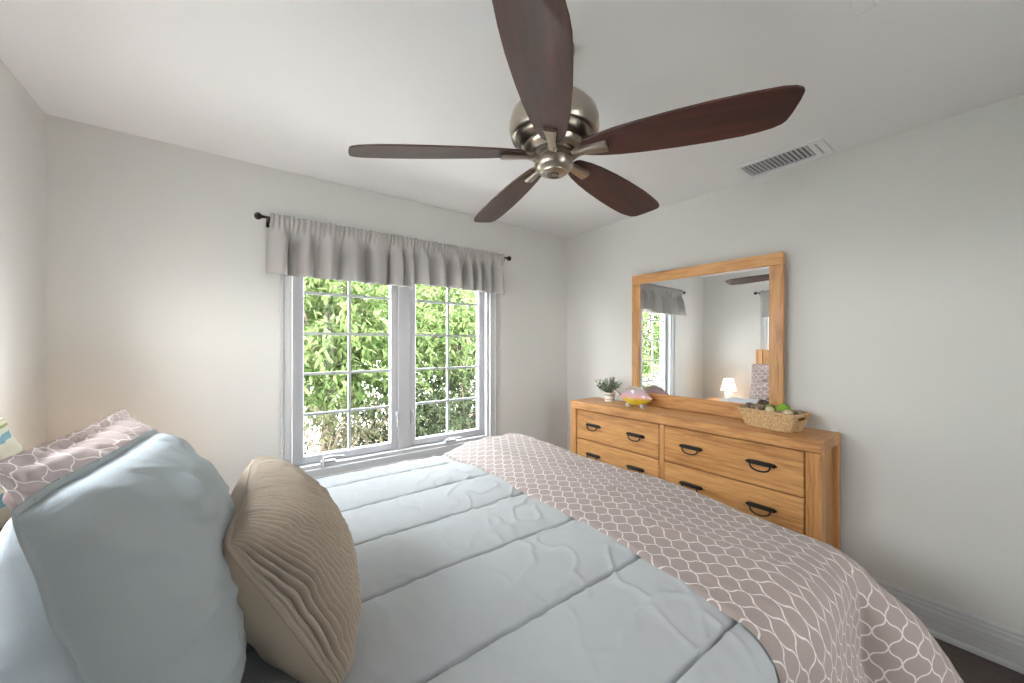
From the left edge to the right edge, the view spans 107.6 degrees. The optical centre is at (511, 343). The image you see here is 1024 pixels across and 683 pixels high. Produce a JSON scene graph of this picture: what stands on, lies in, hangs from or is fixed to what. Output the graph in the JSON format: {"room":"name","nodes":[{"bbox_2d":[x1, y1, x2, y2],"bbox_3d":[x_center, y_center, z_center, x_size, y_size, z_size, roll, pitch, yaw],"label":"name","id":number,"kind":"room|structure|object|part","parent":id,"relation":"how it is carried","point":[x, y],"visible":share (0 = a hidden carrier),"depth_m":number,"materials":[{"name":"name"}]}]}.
{"room":"bedroom","nodes":[
{"label":"bedroom","id":0,"kind":"room"},
{"bbox_2d":[0,58,44,450],"bbox_3d":[-1.026,0.160,0.103,0.160,2.420,3.895,0,0,-37],"label":"wall","id":1,"kind":"structure","parent":0,"point":[22,120],"depth_m":1.52,"materials":[{"name":"white paint"}]},
{"bbox_2d":[45,114,566,494],"bbox_3d":[-0.840,0.160,2.775,3.660,2.420,0.160,0,0,-37],"label":"wall","id":2,"kind":"structure","parent":0,"point":[162,306],"depth_m":2.04,"materials":[{"name":"white paint"}]},
{"bbox_2d":[254,212,510,260],"bbox_3d":[-0.750,-0.723,2.676,1.803,0.065,0.106,0,0,-37],"label":"curtain rod","id":3,"kind":"object","parent":2,"relation":"attached to","point":[257,215],"visible":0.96,"depth_m":2.14,"materials":[{"name":"black metal"}]},
{"bbox_2d":[266,213,414,287],"bbox_3d":[-1.033,-0.573,2.395,0.894,0.363,0.162,0,0,-37],"label":"valance","id":4,"kind":"object","parent":3,"relation":"hanging from","point":[301,247],"visible":1,"depth_m":2.36,"materials":[{"name":"grey fabric"}]},
{"bbox_2d":[413,238,504,293],"bbox_3d":[-0.376,-0.584,2.900,0.792,0.347,0.140,0,0,-37],"label":"valance","id":5,"kind":"object","parent":3,"relation":"hanging from","point":[435,263],"visible":0.99,"depth_m":2.86,"materials":[{"name":"grey fabric"}]},
{"bbox_2d":[280,274,496,478],"bbox_3d":[-0.797,0.068,2.764,1.567,1.577,0.169,0,0,-37],"label":"window","id":6,"kind":"structure","parent":2,"relation":"in","point":[402,334],"depth_m":2.73,"materials":[{"name":"grey"}]},
{"bbox_3d":[-1.165,0.747,2.428,0.136,0.089,0.071,0,0,-37],"label":"crank handle","id":7,"kind":"part","parent":6,"relation":"part of","materials":[{"name":"grey"}]},
{"bbox_3d":[-1.113,0.066,2.564,0.652,1.401,0.050,0,0,-37],"label":"sash","id":8,"kind":"part","parent":6,"relation":"part of","materials":[{"name":"grey plastic"}]},
{"bbox_3d":[-0.831,0.544,2.712,0.018,0.114,0.055,0,0,-37],"label":"lock lever","id":9,"kind":"part","parent":6,"relation":"part of","materials":[{"name":"grey"}]},
{"bbox_3d":[-0.738,0.544,2.782,0.018,0.114,0.055,0,0,-37],"label":"lock lever","id":10,"kind":"part","parent":6,"relation":"part of","materials":[{"name":"grey"}]},
{"bbox_3d":[-0.516,0.066,3.010,0.652,1.401,0.050,0,0,-37],"label":"sash","id":11,"kind":"part","parent":6,"relation":"part of","materials":[{"name":"grey plastic"}]},
{"bbox_3d":[-0.467,0.750,2.966,0.135,0.036,0.045,0,0,-37],"label":"crank handle","id":12,"kind":"part","parent":6,"relation":"part of","materials":[{"name":"grey"}]},
{"bbox_2d":[0,0,1023,237],"bbox_3d":[0.375,-1.125,1.151,3.660,0.150,4.215,0,0,-37],"label":"ceiling","id":13,"kind":"structure","parent":0,"point":[286,85],"depth_m":1.45,"materials":[{"name":"white paint"}]},
{"bbox_2d":[348,0,804,222],"bbox_3d":[0.179,-0.825,1.377,1.330,0.449,1.353,0,0,-37],"label":"ceiling fan","id":14,"kind":"object","parent":13,"relation":"hanging from","point":[554,122],"visible":1,"depth_m":1.15,"materials":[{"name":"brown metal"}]},
{"bbox_3d":[-0.252,-0.655,1.286,0.610,0.060,0.157,0,0,-8],"label":"fan blade","id":15,"kind":"part","parent":14,"relation":"part of","materials":[{"name":"brown wood"}]},
{"bbox_3d":[-0.025,-0.655,1.705,0.157,0.060,0.610,0,0,-26],"label":"fan blade","id":16,"kind":"part","parent":14,"relation":"part of","materials":[{"name":"brown wood"}]},
{"bbox_3d":[0.077,-0.655,0.941,0.157,0.060,0.610,0,0,10],"label":"fan blade","id":17,"kind":"part","parent":14,"relation":"part of","materials":[{"name":"brown wood"}]},
{"bbox_3d":[0.443,-0.655,1.619,0.610,0.060,0.157,0,0,-44],"label":"fan blade","id":18,"kind":"part","parent":14,"relation":"part of","materials":[{"name":"brown wood"}]},
{"bbox_3d":[0.506,-0.655,1.147,0.610,0.060,0.157,0,0,28],"label":"fan blade","id":19,"kind":"part","parent":14,"relation":"part of","materials":[{"name":"brown wood"}]},
{"bbox_2d":[733,137,834,178],"bbox_3d":[1.533,-1.041,2.133,0.236,0.018,0.420,0,0,-37],"label":"ceiling vent","id":20,"kind":"object","parent":13,"relation":"in","point":[818,147],"visible":1,"depth_m":2.11,"materials":[{"name":"white metal"}]},
{"bbox_2d":[849,0,904,22],"bbox_3d":[1.084,-1.047,0.880,0.490,0.006,0.490,0,0,-37],"label":"ceiling panel","id":21,"kind":"object","parent":13,"relation":"attached to","point":[864,10],"visible":1,"depth_m":1.16,"materials":[{"name":"white paint"}]},
{"bbox_2d":[567,94,1023,631],"bbox_3d":[1.776,0.160,2.200,0.160,2.420,3.895,0,0,-37],"label":"wall","id":22,"kind":"structure","parent":0,"point":[904,251],"depth_m":1.85,"materials":[{"name":"white paint"}]},
{"bbox_2d":[873,577,1023,673],"bbox_3d":[1.700,1.288,2.143,0.030,0.163,3.895,0,0,-37],"label":"baseboard","id":23,"kind":"structure","parent":22,"relation":"attached to","point":[1001,644],"depth_m":1.68,"materials":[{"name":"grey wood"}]},
{"bbox_2d":[933,637,1023,682],"bbox_3d":[0.375,1.430,1.151,3.660,0.120,4.215,0,0,-37],"label":"floor","id":24,"kind":"structure","parent":0,"point":[972,668],"depth_m":1.58,"materials":[{"name":"brown wood"}]},
{"bbox_2d":[570,397,840,550],"bbox_3d":[1.116,0.921,2.575,0.357,0.897,1.681,0,0,-37],"label":"dresser","id":25,"kind":"object","parent":24,"relation":"on","point":[792,481],"visible":0.62,"depth_m":2.16,"materials":[{"name":"brown wood"}]},
{"bbox_3d":[0.534,0.953,3.148,0.066,0.834,0.066,0,0,-37],"label":"corner post","id":26,"kind":"part","parent":25,"relation":"part of","materials":[{"name":"brown wood"}]},
{"bbox_3d":[0.631,0.892,2.951,0.030,0.056,0.152,0,0,-37],"label":"bail pull","id":27,"kind":"part","parent":25,"relation":"part of","materials":[{"name":"black metal"}]},
{"bbox_3d":[0.631,0.658,2.951,0.030,0.056,0.152,0,0,-37],"label":"bail pull","id":28,"kind":"part","parent":25,"relation":"part of","materials":[{"name":"black metal"}]},
{"bbox_2d":[595,377,621,401],"bbox_3d":[0.788,0.369,3.091,0.203,0.207,0.229,0,0,37],"label":"potted plant","id":29,"kind":"object","parent":25,"relation":"on","point":[609,394],"visible":1,"depth_m":3.06,"materials":[{"name":"green plant"}]},
{"bbox_3d":[0.805,0.434,3.090,0.094,0.076,0.094,0,0,-37],"label":"pot","id":30,"kind":"part","parent":29,"relation":"part of","materials":[{"name":"white ceramic"}]},
{"bbox_3d":[0.769,0.889,2.814,0.026,0.226,0.743,0,0,-37],"label":"drawer","id":31,"kind":"part","parent":25,"relation":"part of","materials":[{"name":"brown wood"}]},
{"bbox_3d":[0.769,0.654,2.814,0.026,0.229,0.743,0,0,-37],"label":"drawer","id":32,"kind":"part","parent":25,"relation":"part of","materials":[{"name":"brown wood"}]},
{"bbox_2d":[614,386,651,408],"bbox_3d":[0.912,0.394,2.836,0.067,0.157,0.328,0,0,-39],"label":"fish","id":33,"kind":"object","parent":25,"relation":"on","point":[633,395],"visible":1,"depth_m":2.79},
{"bbox_3d":[0.862,0.892,2.643,0.030,0.056,0.152,0,0,-37],"label":"bail pull","id":34,"kind":"part","parent":25,"relation":"part of","materials":[{"name":"black metal"}]},
{"bbox_3d":[0.862,0.658,2.643,0.030,0.056,0.152,0,0,-37],"label":"bail pull","id":35,"kind":"part","parent":25,"relation":"part of","materials":[{"name":"black metal"}]},
{"bbox_3d":[1.101,0.892,2.322,0.030,0.056,0.152,0,0,-37],"label":"bail pull","id":36,"kind":"part","parent":25,"relation":"part of","materials":[{"name":"black metal"}]},
{"bbox_3d":[1.101,0.658,2.322,0.030,0.056,0.152,0,0,-37],"label":"bail pull","id":37,"kind":"part","parent":25,"relation":"part of","materials":[{"name":"black metal"}]},
{"bbox_2d":[632,252,784,418],"bbox_3d":[1.277,-0.034,2.591,0.034,1.012,1.014,0,0,-38],"label":"dresser mirror","id":38,"kind":"object","parent":25,"relation":"on","point":[709,338],"visible":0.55,"depth_m":2.50,"materials":[{"name":"brown wood"}]},
{"bbox_3d":[1.275,0.423,2.590,0.032,0.098,0.870,0,0,-38],"label":"frame rail","id":39,"kind":"part","parent":38,"relation":"part of","materials":[{"name":"brown wood"}]},
{"bbox_3d":[1.279,-0.504,2.593,0.032,0.072,1.014,0,0,-38],"label":"frame rail","id":40,"kind":"part","parent":38,"relation":"part of","materials":[{"name":"brown wood"}]},
{"bbox_3d":[1.242,0.889,2.182,0.026,0.226,0.758,0,0,-37],"label":"drawer","id":41,"kind":"part","parent":25,"relation":"part of","materials":[{"name":"brown wood"}]},
{"bbox_3d":[1.242,0.654,2.182,0.026,0.229,0.758,0,0,-37],"label":"drawer","id":42,"kind":"part","parent":25,"relation":"part of","materials":[{"name":"brown wood"}]},
{"bbox_3d":[1.332,0.892,2.014,0.030,0.056,0.152,0,0,-37],"label":"bail pull","id":43,"kind":"part","parent":25,"relation":"part of","materials":[{"name":"black metal"}]},
{"bbox_3d":[1.332,0.658,2.014,0.030,0.056,0.152,0,0,-37],"label":"bail pull","id":44,"kind":"part","parent":25,"relation":"part of","materials":[{"name":"black metal"}]},
{"bbox_2d":[737,405,811,432],"bbox_3d":[1.472,0.419,2.119,0.188,0.106,0.326,0,0,-24],"label":"basket","id":45,"kind":"object","parent":25,"relation":"on","point":[786,423],"visible":0.91,"depth_m":2.04,"materials":[{"name":"beige wicker"}]},
{"bbox_2d":[764,404,775,409],"bbox_3d":[1.481,0.371,2.154,0.054,0.055,0.054,0,0,-37],"label":"moss ball","id":46,"kind":"object","parent":45,"relation":"in","point":[766,405],"visible":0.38,"depth_m":2.14,"materials":[{"name":"green plant"}]},
{"bbox_2d":[765,406,774,411],"bbox_3d":[1.432,0.369,2.081,0.045,0.045,0.046,0,0,-37],"label":"ball","id":47,"kind":"object","parent":45,"relation":"in","point":[769,408],"visible":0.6,"depth_m":2.07,"materials":[{"name":"beige"}]},
{"bbox_2d":[776,404,790,410],"bbox_3d":[1.509,0.369,2.085,0.069,0.071,0.069,0,0,-37],"label":"moss ball","id":48,"kind":"object","parent":45,"relation":"in","point":[780,407],"visible":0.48,"depth_m":2.07,"materials":[{"name":"green plant"}]},
{"bbox_2d":[783,410,792,414],"bbox_3d":[1.476,0.373,2.006,0.045,0.045,0.046,0,0,-37],"label":"ball","id":49,"kind":"object","parent":45,"relation":"in","point":[784,411],"visible":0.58,"depth_m":1.99,"materials":[{"name":"beige"}]},
{"bbox_2d":[794,410,803,414],"bbox_3d":[1.556,0.379,2.032,0.045,0.044,0.048,0,0,-25],"label":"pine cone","id":50,"kind":"object","parent":45,"relation":"in","point":[796,412],"visible":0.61,"depth_m":2.02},
{"bbox_3d":[1.501,0.953,1.855,0.066,0.834,0.066,0,0,-37],"label":"corner post","id":51,"kind":"part","parent":25,"relation":"part of","materials":[{"name":"brown wood"}]},
{"bbox_3d":[1.615,0.923,1.940,0.219,0.774,0.023,0,0,-37],"label":"panel","id":52,"kind":"part","parent":25,"relation":"part of","materials":[{"name":"brown wood"}]},
{"bbox_3d":[1.723,0.953,2.021,0.050,0.834,0.066,0,0,-37],"label":"corner post","id":53,"kind":"part","parent":25,"relation":"part of","materials":[{"name":"brown wood"}]},
{"bbox_3d":[-0.365,0.705,1.147,2.070,1.330,1.555,0,0,-37],"label":"bed","id":54,"kind":"object","parent":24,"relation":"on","visible":0},
{"bbox_2d":[0,418,24,531],"bbox_3d":[-1.170,0.405,0.779,0.164,0.418,0.592,0,0,-37],"label":"striped pillow","id":55,"kind":"object","parent":54,"relation":"on","point":[9,446],"visible":0.2,"depth_m":0.93,"materials":[{"name":"multicoloured fabric"}]},
{"bbox_2d":[0,409,151,510],"bbox_3d":[-1.033,0.449,1.001,0.254,0.497,0.881,0,0,-32],"label":"patterned pillow","id":56,"kind":"object","parent":54,"relation":"on","point":[23,474],"visible":0.21,"depth_m":0.78,"materials":[{"name":"fabric"}]},
{"bbox_2d":[0,429,246,682],"bbox_3d":[-0.637,0.415,0.673,0.278,0.493,0.689,0,0,-34],"label":"pillow","id":57,"kind":"object","parent":54,"relation":"on","point":[116,570],"visible":0.89,"depth_m":0.46,"materials":[{"name":"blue fabric"}]},
{"bbox_2d":[240,433,963,682],"bbox_3d":[0.053,0.902,1.488,1.958,0.655,2.240,0,0,-37],"label":"comforter","id":58,"kind":"object","parent":54,"relation":"on","point":[510,557],"visible":0.92,"depth_m":1.06,"materials":[{"name":"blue fabric"}]},
{"bbox_2d":[223,456,361,682],"bbox_3d":[-0.528,0.479,0.890,0.287,0.344,0.554,0,0,-31],"label":"cushion","id":59,"kind":"object","parent":58,"relation":"on","point":[289,551],"visible":0.88,"depth_m":0.69,"materials":[{"name":"fabric"}]},
{"label":"outside","id":60,"kind":"structure","parent":0,"visible":0},
{"bbox_2d":[304,368,475,454],"bbox_3d":[-1.498,1.890,2.002,50.000,0.300,55.000,0,0,-37],"label":"ground","id":61,"kind":"structure","parent":60,"point":[310,432],"depth_m":7.59,"materials":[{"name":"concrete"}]},
{"bbox_2d":[304,387,388,454],"bbox_3d":[-2.093,1.168,4.199,1.764,1.338,1.114,0,0,-37],"label":"shrub","id":62,"kind":"object","parent":61,"relation":"on","point":[336,433],"visible":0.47,"depth_m":4.30,"materials":[{"name":"green plant"}]},
{"bbox_2d":[304,277,462,452],"bbox_3d":[-3.079,-0.410,5.759,4.198,4.391,4.074,0,0,30],"label":"leafy tree","id":63,"kind":"object","parent":61,"relation":"on","point":[328,353],"visible":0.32,"depth_m":5.07,"materials":[{"name":"green plant"}]},
{"bbox_2d":[304,284,475,417],"bbox_3d":[-4.568,-1.260,10.199,10.774,6.600,4.582,0,0,-40],"label":"leafy tree","id":64,"kind":"object","parent":61,"relation":"on","point":[372,284],"visible":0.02,"depth_m":10.12,"materials":[{"name":"green plant"}]},
{"bbox_2d":[340,376,473,445],"bbox_3d":[-1.474,1.222,5.199,1.706,1.627,1.415,0,0,-24],"label":"shrub","id":65,"kind":"object","parent":61,"relation":"on","point":[423,426],"visible":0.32,"depth_m":5.09,"materials":[{"name":"green plant"}]},
{"bbox_2d":[355,284,475,429],"bbox_3d":[-0.978,-0.370,7.689,4.326,4.350,4.262,0,0,18],"label":"leafy tree","id":66,"kind":"object","parent":61,"relation":"on","point":[466,325],"visible":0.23,"depth_m":6.84,"materials":[{"name":"green plant"}]},
{"bbox_2d":[416,365,475,432],"bbox_3d":[-0.818,1.071,6.367,1.870,1.475,1.469,0,0,-37],"label":"shrub","id":67,"kind":"object","parent":61,"relation":"on","point":[469,409],"visible":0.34,"depth_m":6.20,"materials":[{"name":"green plant"}]}
]}

